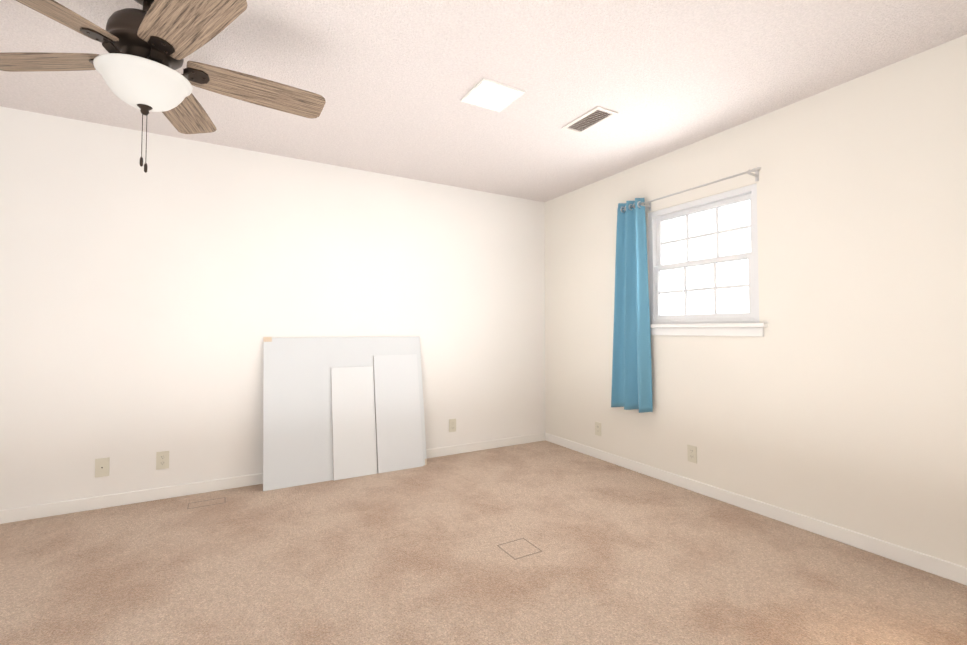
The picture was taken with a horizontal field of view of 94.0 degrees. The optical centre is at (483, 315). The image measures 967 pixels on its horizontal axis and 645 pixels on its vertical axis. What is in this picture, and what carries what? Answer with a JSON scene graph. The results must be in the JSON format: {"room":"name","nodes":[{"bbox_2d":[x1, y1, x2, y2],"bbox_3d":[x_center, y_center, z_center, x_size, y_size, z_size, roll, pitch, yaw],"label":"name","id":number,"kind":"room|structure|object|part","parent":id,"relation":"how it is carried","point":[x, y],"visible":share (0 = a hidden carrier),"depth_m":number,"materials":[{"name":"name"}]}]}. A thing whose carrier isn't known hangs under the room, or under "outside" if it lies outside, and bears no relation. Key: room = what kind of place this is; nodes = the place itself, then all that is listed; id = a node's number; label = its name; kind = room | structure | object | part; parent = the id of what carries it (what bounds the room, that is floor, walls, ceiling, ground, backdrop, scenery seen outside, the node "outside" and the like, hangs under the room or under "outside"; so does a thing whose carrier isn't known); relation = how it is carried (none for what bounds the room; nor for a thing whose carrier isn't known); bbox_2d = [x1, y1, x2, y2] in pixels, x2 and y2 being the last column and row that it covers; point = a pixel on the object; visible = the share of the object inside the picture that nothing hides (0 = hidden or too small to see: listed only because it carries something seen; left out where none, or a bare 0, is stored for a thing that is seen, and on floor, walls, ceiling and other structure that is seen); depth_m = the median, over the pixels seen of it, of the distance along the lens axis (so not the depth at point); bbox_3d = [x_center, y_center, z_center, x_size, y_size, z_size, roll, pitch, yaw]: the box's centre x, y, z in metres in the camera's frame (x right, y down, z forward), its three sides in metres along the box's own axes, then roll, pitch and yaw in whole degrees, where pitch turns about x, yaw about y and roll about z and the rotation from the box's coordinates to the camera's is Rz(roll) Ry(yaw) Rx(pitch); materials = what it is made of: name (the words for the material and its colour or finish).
{"room":"empty bedroom","nodes":[
{"label":"empty bedroom","id":0,"kind":"room"},
{"bbox_2d":[0,106,545,509],"bbox_3d":[-1.566,0.011,3.427,5.240,2.440,0.120,1,-2,-30],"label":"wall","id":1,"kind":"structure","parent":0,"point":[142,313],"depth_m":3.15,"materials":[{"name":"white paint"}]},
{"bbox_2d":[95,457,109,476],"bbox_3d":[-2.404,0.958,2.840,0.070,0.115,0.009,1,-2,-30],"label":"outlet","id":2,"kind":"object","parent":1,"relation":"attached to","point":[102,465],"visible":1,"depth_m":2.84,"materials":[{"name":"beige plastic"}]},
{"bbox_2d":[156,451,168,469],"bbox_3d":[-2.134,0.963,2.996,0.070,0.115,0.007,1,-2,-30],"label":"electrical outlet","id":3,"kind":"object","parent":1,"relation":"attached to","point":[162,459],"visible":1,"depth_m":2.99,"materials":[{"name":"beige plastic"}]},
{"bbox_2d":[0,433,543,523],"bbox_3d":[-1.533,1.190,3.332,5.000,0.078,0.013,1,-2,-30],"label":"baseboard","id":4,"kind":"structure","parent":1,"relation":"attached to","point":[112,500],"depth_m":2.99,"materials":[{"name":"white wood"}]},
{"bbox_2d":[449,419,455,431],"bbox_3d":[-0.279,0.992,4.063,0.070,0.115,0.007,1,-2,-30],"label":"electrical outlet","id":5,"kind":"object","parent":1,"relation":"attached to","point":[452,425],"visible":1,"depth_m":4.06,"materials":[{"name":"beige plastic"}]},
{"bbox_2d":[0,440,966,644],"bbox_3d":[-0.464,1.220,1.472,5.240,0.100,4.540,1,-2,-30],"label":"floor carpet","id":6,"kind":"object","parent":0,"point":[419,556],"visible":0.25,"depth_m":2.10,"materials":[{"name":"beige carpet"}]},
{"bbox_2d":[187,497,225,508],"bbox_3d":[-1.791,1.215,2.918,0.210,0.001,0.110,1,-2,-30],"label":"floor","id":7,"kind":"structure","parent":6,"relation":"on","point":[207,500],"depth_m":2.92,"materials":[{"name":"beige carpet"}]},
{"bbox_2d":[263,337,426,490],"bbox_3d":[-1.044,0.701,3.526,1.225,1.067,0.183,1,-2,-30],"label":"board","id":8,"kind":"object","parent":6,"relation":"on","point":[297,427],"visible":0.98,"depth_m":3.36,"materials":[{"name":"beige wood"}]},
{"bbox_2d":[331,366,376,480],"bbox_3d":[-1.008,0.820,3.506,0.328,0.827,0.151,1,-2,-30],"label":"board","id":9,"kind":"object","parent":6,"relation":"on","point":[353,427],"visible":1,"depth_m":3.50,"materials":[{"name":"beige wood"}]},
{"bbox_2d":[373,354,422,473],"bbox_3d":[-0.698,0.784,3.692,0.377,0.911,0.167,1,-2,-30],"label":"board","id":10,"kind":"object","parent":6,"relation":"on","point":[398,421],"visible":1,"depth_m":3.68,"materials":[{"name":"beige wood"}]},
{"bbox_2d":[497,538,541,559],"bbox_3d":[0.184,1.196,2.313,0.170,0.001,0.170,1,-2,-30],"label":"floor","id":11,"kind":"structure","parent":6,"relation":"on","point":[519,557],"depth_m":2.30,"materials":[{"name":"beige carpet"}]},
{"bbox_2d":[0,0,966,201],"bbox_3d":[-0.464,-1.319,1.553,5.240,0.100,4.540,1,-2,-30],"label":"ceiling","id":12,"kind":"structure","parent":0,"point":[393,83],"depth_m":2.30,"materials":[{"name":"white paint"}]},
{"bbox_2d":[0,0,325,172],"bbox_3d":[-1.259,-0.899,1.736,1.245,0.726,1.272,1,-2,-30],"label":"fan","id":13,"kind":"object","parent":12,"relation":"hanging from","point":[151,45],"visible":1,"depth_m":1.64,"materials":[{"name":"brown wood"}]},
{"bbox_3d":[-1.673,-0.967,1.719,0.527,0.042,0.173,0,-2,1],"label":"blade","id":14,"kind":"part","parent":13,"relation":"part of","materials":[{"name":"brown wood"}]},
{"bbox_3d":[-1.411,-0.979,1.341,0.173,0.042,0.527,-1,-2,19],"label":"blade","id":15,"kind":"part","parent":13,"relation":"part of","materials":[{"name":"brown wood"}]},
{"bbox_3d":[-1.282,-0.847,1.707,0.300,0.118,0.300,1,-2,-30],"label":"lamp shade","id":16,"kind":"part","parent":13,"relation":"part of","materials":[{"name":"white glass"}]},
{"bbox_3d":[-1.282,-1.081,1.714,0.238,0.366,0.238,1,-2,-30],"label":"motor","id":17,"kind":"part","parent":13,"relation":"part of","materials":[{"name":"brown metal"}]},
{"bbox_3d":[-1.395,-0.955,2.086,0.173,0.042,0.527,1,-2,-17],"label":"blade","id":18,"kind":"part","parent":13,"relation":"part of","materials":[{"name":"brown wood"}]},
{"bbox_3d":[-0.970,-0.974,1.474,0.527,0.042,0.173,-1,-2,37],"label":"blade","id":19,"kind":"part","parent":13,"relation":"part of","materials":[{"name":"brown wood"}]},
{"bbox_3d":[-0.961,-0.960,1.934,0.527,0.042,0.173,1,-2,-35],"label":"blade","id":20,"kind":"part","parent":13,"relation":"part of","materials":[{"name":"brown wood"}]},
{"bbox_2d":[461,78,524,112],"bbox_3d":[0.050,-1.232,2.532,0.266,0.012,0.266,1,-2,-30],"label":"ceiling light panel","id":21,"kind":"object","parent":12,"relation":"attached to","point":[488,94],"visible":0.96,"depth_m":2.52,"materials":[{"name":"white plastic"}]},
{"bbox_2d":[562,106,617,133],"bbox_3d":[0.662,-1.223,2.832,0.164,0.009,0.330,1,-2,-30],"label":"ceiling vent","id":22,"kind":"object","parent":12,"relation":"in","point":[592,118],"visible":1,"depth_m":2.82,"materials":[{"name":"white metal"}]},
{"bbox_2d":[545,34,966,566],"bbox_3d":[1.755,-0.009,2.788,0.120,2.440,4.540,1,-2,-30],"label":"wall","id":23,"kind":"structure","parent":0,"point":[836,394],"depth_m":2.47,"materials":[{"name":"beige paint"}]},
{"bbox_2d":[595,422,600,435],"bbox_3d":[1.001,0.993,3.940,0.007,0.115,0.070,1,-2,-30],"label":"electrical outlet","id":24,"kind":"object","parent":23,"relation":"attached to","point":[598,428],"visible":1,"depth_m":3.94,"materials":[{"name":"beige plastic"}]},
{"bbox_2d":[611,167,760,412],"bbox_3d":[1.366,-0.094,3.216,0.132,1.644,1.246,1,-2,-30],"label":"curtain","id":25,"kind":"object","parent":23,"relation":"attached to","point":[631,376],"visible":1,"depth_m":3.53,"materials":[{"name":"blue fabric"}]},
{"bbox_3d":[1.138,-0.083,3.570,0.090,1.644,0.406,1,-2,-30],"label":"panel","id":26,"kind":"part","parent":25,"relation":"part of","materials":[{"name":"blue fabric"}]},
{"bbox_3d":[1.413,-0.852,3.189,0.099,0.065,1.111,1,-2,-30],"label":"rod","id":27,"kind":"part","parent":25,"relation":"part of","materials":[{"name":"grey metal"}]},
{"bbox_2d":[687,445,696,463],"bbox_3d":[1.457,0.968,3.148,0.007,0.115,0.070,1,-2,-30],"label":"electrical outlet","id":28,"kind":"object","parent":23,"relation":"attached to","point":[692,453],"visible":1,"depth_m":3.14,"materials":[{"name":"beige plastic"}]},
{"bbox_2d":[648,183,758,323],"bbox_3d":[1.533,-0.377,3.171,0.085,0.870,0.835,1,-2,-30],"label":"window","id":29,"kind":"structure","parent":23,"relation":"in","point":[703,268],"depth_m":3.13,"materials":[{"name":"clear glass"}]},
{"bbox_3d":[1.533,-0.377,3.171,0.085,0.870,0.835,1,-2,-30],"label":"window sashes","id":30,"kind":"part","parent":29,"relation":"part of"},
{"bbox_2d":[650,323,767,336],"bbox_3d":[1.484,0.099,3.125,0.072,0.085,0.930,1,-2,-30],"label":"window sill","id":31,"kind":"structure","parent":23,"relation":"attached to","point":[732,329],"depth_m":3.02,"materials":[{"name":"white wood"}]},
{"bbox_2d":[544,433,966,585],"bbox_3d":[1.696,1.170,2.722,0.013,0.078,4.230,1,-2,-30],"label":"baseboard","id":32,"kind":"structure","parent":23,"relation":"attached to","point":[929,564],"depth_m":2.56,"materials":[{"name":"white wood"}]}
]}

